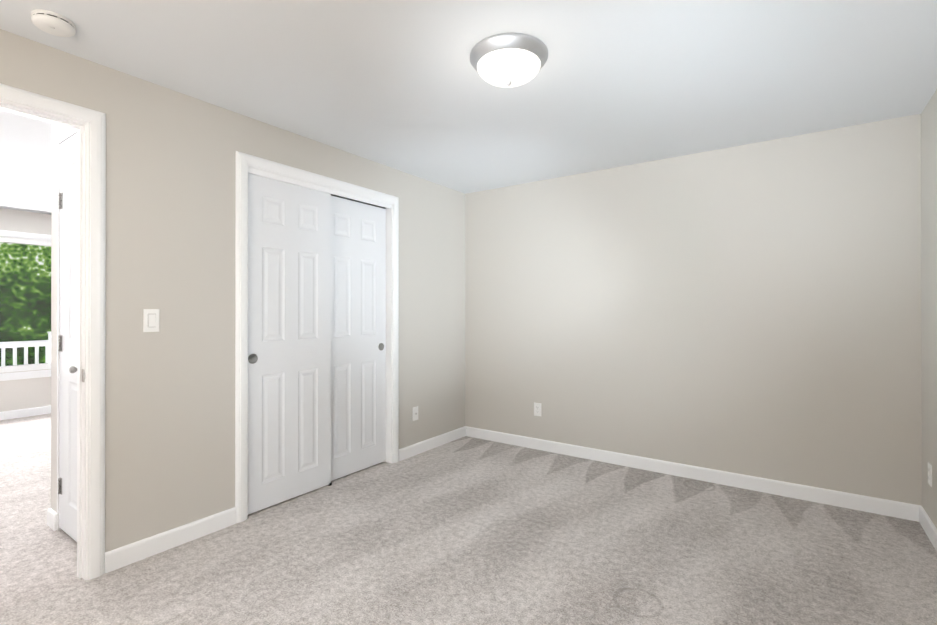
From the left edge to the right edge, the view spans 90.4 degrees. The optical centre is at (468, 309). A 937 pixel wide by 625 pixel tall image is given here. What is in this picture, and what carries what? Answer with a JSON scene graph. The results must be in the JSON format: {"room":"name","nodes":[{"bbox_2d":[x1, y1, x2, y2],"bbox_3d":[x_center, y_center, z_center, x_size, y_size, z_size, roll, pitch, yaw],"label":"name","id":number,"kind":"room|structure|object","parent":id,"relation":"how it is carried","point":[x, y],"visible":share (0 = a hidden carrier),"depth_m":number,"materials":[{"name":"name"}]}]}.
{"room":"empty bedroom","nodes":[
{"label":"empty bedroom","id":0,"kind":"room"},
{"bbox_2d":[0,208,50,411],"bbox_3d":[-5.575,0.052,5.169,0.100,2.440,8.800,0,0,35],"label":"wall","id":1,"kind":"structure","parent":0,"point":[18,394],"depth_m":5.53,"materials":[{"name":"white paint"}]},
{"bbox_2d":[0,230,50,380],"bbox_3d":[-5.597,-0.048,5.090,0.135,1.737,1.957,0,0,35],"label":"window","id":2,"kind":"structure","parent":1,"relation":"in","point":[20,367],"depth_m":5.53,"materials":[{"name":"white plastic"}]},
{"bbox_2d":[0,405,50,419],"bbox_3d":[-5.528,1.224,5.134,0.014,0.096,8.600,0,0,35],"label":"baseboard","id":3,"kind":"structure","parent":1,"relation":"attached to","point":[20,413],"depth_m":5.52,"materials":[{"name":"white paint"}]},
{"bbox_2d":[51,123,74,512],"bbox_3d":[-0.827,0.051,4.410,0.770,2.440,4.600,0,0,35],"label":"wall","id":4,"kind":"structure","parent":0,"point":[59,132],"depth_m":2.71,"materials":[{"name":"white paint"}]},
{"bbox_2d":[47,508,56,526],"bbox_3d":[-2.328,1.220,2.948,0.014,0.096,0.514,0,0,35],"label":"baseboard","id":5,"kind":"structure","parent":4,"relation":"attached to","point":[51,513],"depth_m":2.69,"materials":[{"name":"white paint"}]},
{"bbox_2d":[57,129,77,530],"bbox_3d":[-2.073,0.149,2.534,0.636,2.235,0.102,0,0,35],"label":"trim","id":6,"kind":"structure","parent":4,"relation":"attached to","point":[69,135],"depth_m":2.67,"materials":[{"name":"white paint"}]},
{"bbox_2d":[0,29,464,551],"bbox_3d":[-1.490,0.047,2.705,0.100,2.440,5.145,0,0,35],"label":"wall","id":7,"kind":"structure","parent":0,"point":[170,384],"depth_m":2.54,"materials":[{"name":"grey paint"}]},
{"bbox_2d":[0,83,105,579],"bbox_3d":[-2.059,0.161,1.875,0.120,2.210,0.956,0,0,35],"label":"door frame","id":8,"kind":"structure","parent":7,"relation":"attached to","point":[89,124],"depth_m":2.19,"materials":[{"name":"white paint"}]},
{"bbox_2d":[82,369,84,381],"bbox_3d":[-1.810,0.311,2.187,0.036,0.060,0.005,0,0,35],"label":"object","id":9,"kind":"structure","parent":8,"relation":"attached to","point":[83,375],"depth_m":2.18,"materials":[{"name":"grey metal"}]},
{"bbox_2d":[58,133,77,541],"bbox_3d":[-2.104,0.148,2.490,0.600,2.194,0.087,0,0,35],"label":"door","id":10,"kind":"structure","parent":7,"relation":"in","point":[67,335],"depth_m":2.58,"materials":[{"name":"white paint"}]},
{"bbox_2d":[143,309,158,331],"bbox_3d":[-1.633,0.057,2.402,0.012,0.118,0.072,0,0,35],"label":"light switch","id":11,"kind":"object","parent":7,"relation":"attached to","point":[150,320],"visible":1,"depth_m":2.40,"materials":[{"name":"white plastic"}]},
{"bbox_2d":[105,507,235,573],"bbox_3d":[-1.563,1.219,2.498,0.014,0.096,0.639,0,0,35],"label":"baseboard","id":12,"kind":"structure","parent":7,"relation":"attached to","point":[126,555],"depth_m":2.45,"materials":[{"name":"white paint"}]},
{"bbox_2d":[248,173,330,513],"bbox_3d":[-1.187,0.204,3.112,0.039,2.105,0.632,0,0,35],"label":"closet door","id":13,"kind":"structure","parent":7,"relation":"in","point":[289,340],"depth_m":3.07,"materials":[{"name":"white paint"}]},
{"bbox_2d":[235,151,398,522],"bbox_3d":[-1.022,0.164,3.358,0.120,2.210,1.386,0,0,35],"label":"trim","id":14,"kind":"structure","parent":7,"relation":"attached to","point":[245,164],"depth_m":2.96,"materials":[{"name":"white paint"}]},
{"bbox_2d":[331,196,385,480],"bbox_3d":[-0.882,0.211,3.621,0.039,2.093,0.632,0,0,35],"label":"closet door","id":15,"kind":"structure","parent":7,"relation":"in","point":[358,336],"depth_m":3.62,"materials":[{"name":"white paint"}]},
{"bbox_2d":[331,194,385,208],"bbox_3d":[-1.052,-0.853,3.381,0.041,0.023,1.232,0,0,35],"label":"trim","id":16,"kind":"structure","parent":7,"relation":"attached to","point":[358,201],"depth_m":3.63,"materials":[{"name":"black metal"}]},
{"bbox_2d":[413,406,417,420],"bbox_3d":[-0.459,0.911,4.074,0.017,0.118,0.072,0,0,35],"label":"outlet","id":17,"kind":"object","parent":7,"relation":"attached to","point":[415,413],"visible":1,"depth_m":4.07,"materials":[{"name":"white plastic"}]},
{"bbox_2d":[399,426,464,460],"bbox_3d":[-0.313,1.223,4.285,0.014,0.096,0.951,0,0,35],"label":"baseboard","id":18,"kind":"structure","parent":7,"relation":"attached to","point":[420,447],"depth_m":4.23,"materials":[{"name":"white paint"}]},
{"bbox_2d":[0,414,936,624],"bbox_3d":[-2.214,1.293,2.815,8.104,0.050,8.600,0,0,35],"label":"floor","id":19,"kind":"structure","parent":0,"point":[466,530],"depth_m":2.39,"materials":[{"name":"grey carpet"}]},
{"bbox_2d":[0,0,936,214],"bbox_3d":[-2.214,-1.202,2.820,8.304,0.060,8.800,0,0,35],"label":"ceiling","id":20,"kind":"structure","parent":0,"point":[403,86],"depth_m":2.31,"materials":[{"name":"white paint"}]},
{"bbox_2d":[31,9,75,36],"bbox_3d":[-1.681,-1.152,1.887,0.136,0.044,0.136,0,0,35],"label":"smoke detector","id":21,"kind":"object","parent":20,"relation":"attached to","point":[53,23],"visible":1,"depth_m":1.86,"materials":[{"name":"white plastic"}]},
{"bbox_2d":[470,33,547,86],"bbox_3d":[0.186,-1.102,2.151,0.360,0.143,0.360,0,0,35],"label":"ceiling light","id":22,"kind":"object","parent":20,"relation":"attached to","point":[508,59],"visible":1,"depth_m":2.05,"materials":[{"name":"white glass"}]},
{"bbox_2d":[465,114,921,505],"bbox_3d":[1.408,0.050,3.756,3.444,2.440,0.100,0,0,35],"label":"wall","id":23,"kind":"structure","parent":0,"point":[753,309],"depth_m":3.39,"materials":[{"name":"grey paint"}]},
{"bbox_2d":[534,402,540,415],"bbox_3d":[0.628,0.909,4.233,0.072,0.118,0.009,0,0,35],"label":"outlet","id":24,"kind":"object","parent":23,"relation":"attached to","point":[537,409],"visible":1,"depth_m":4.23,"materials":[{"name":"white plastic"}]},
{"bbox_2d":[465,426,916,520],"bbox_3d":[1.328,1.222,3.739,3.330,0.096,0.014,0,0,35],"label":"baseboard","id":25,"kind":"structure","parent":23,"relation":"attached to","point":[902,510],"depth_m":3.39,"materials":[{"name":"white paint"}]},
{"bbox_2d":[921,89,936,527],"bbox_3d":[1.304,0.043,0.690,0.100,2.440,5.045,0,0,35],"label":"wall","id":26,"kind":"structure","parent":0,"point":[929,277],"depth_m":2.62,"materials":[{"name":"grey paint"}]},
{"bbox_2d":[917,505,936,550],"bbox_3d":[1.285,1.215,0.761,0.014,0.096,4.945,0,0,35],"label":"baseboard","id":27,"kind":"structure","parent":26,"relation":"attached to","point":[923,518],"depth_m":2.60,"materials":[{"name":"white paint"}]},
{"bbox_2d":[928,462,931,486],"bbox_3d":[2.578,0.921,2.605,0.009,0.118,0.072,0,0,35],"label":"outlet","id":28,"kind":"object","parent":26,"relation":"attached to","point":[930,474],"visible":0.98,"depth_m":2.59,"materials":[{"name":"white plastic"}]},
{"label":"outside","id":29,"kind":"structure","parent":0,"visible":0},
{"bbox_2d":[0,242,50,365],"bbox_3d":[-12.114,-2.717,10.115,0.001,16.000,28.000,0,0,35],"label":"trees","id":30,"kind":"object","parent":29,"point":[9,288],"depth_m":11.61,"materials":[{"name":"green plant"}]},
{"bbox_3d":[-6.423,1.460,6.126,2.390,0.130,10.000,0,0,35],"label":"ground","id":31,"kind":"structure","parent":29,"visible":0},
{"bbox_2d":[0,332,50,365],"bbox_3d":[-7.161,0.873,6.633,0.120,1.045,9.017,0,0,35],"label":"deck railing","id":32,"kind":"object","parent":31,"relation":"on","point":[26,345],"depth_m":7.14,"materials":[{"name":"white paint"}]}
]}

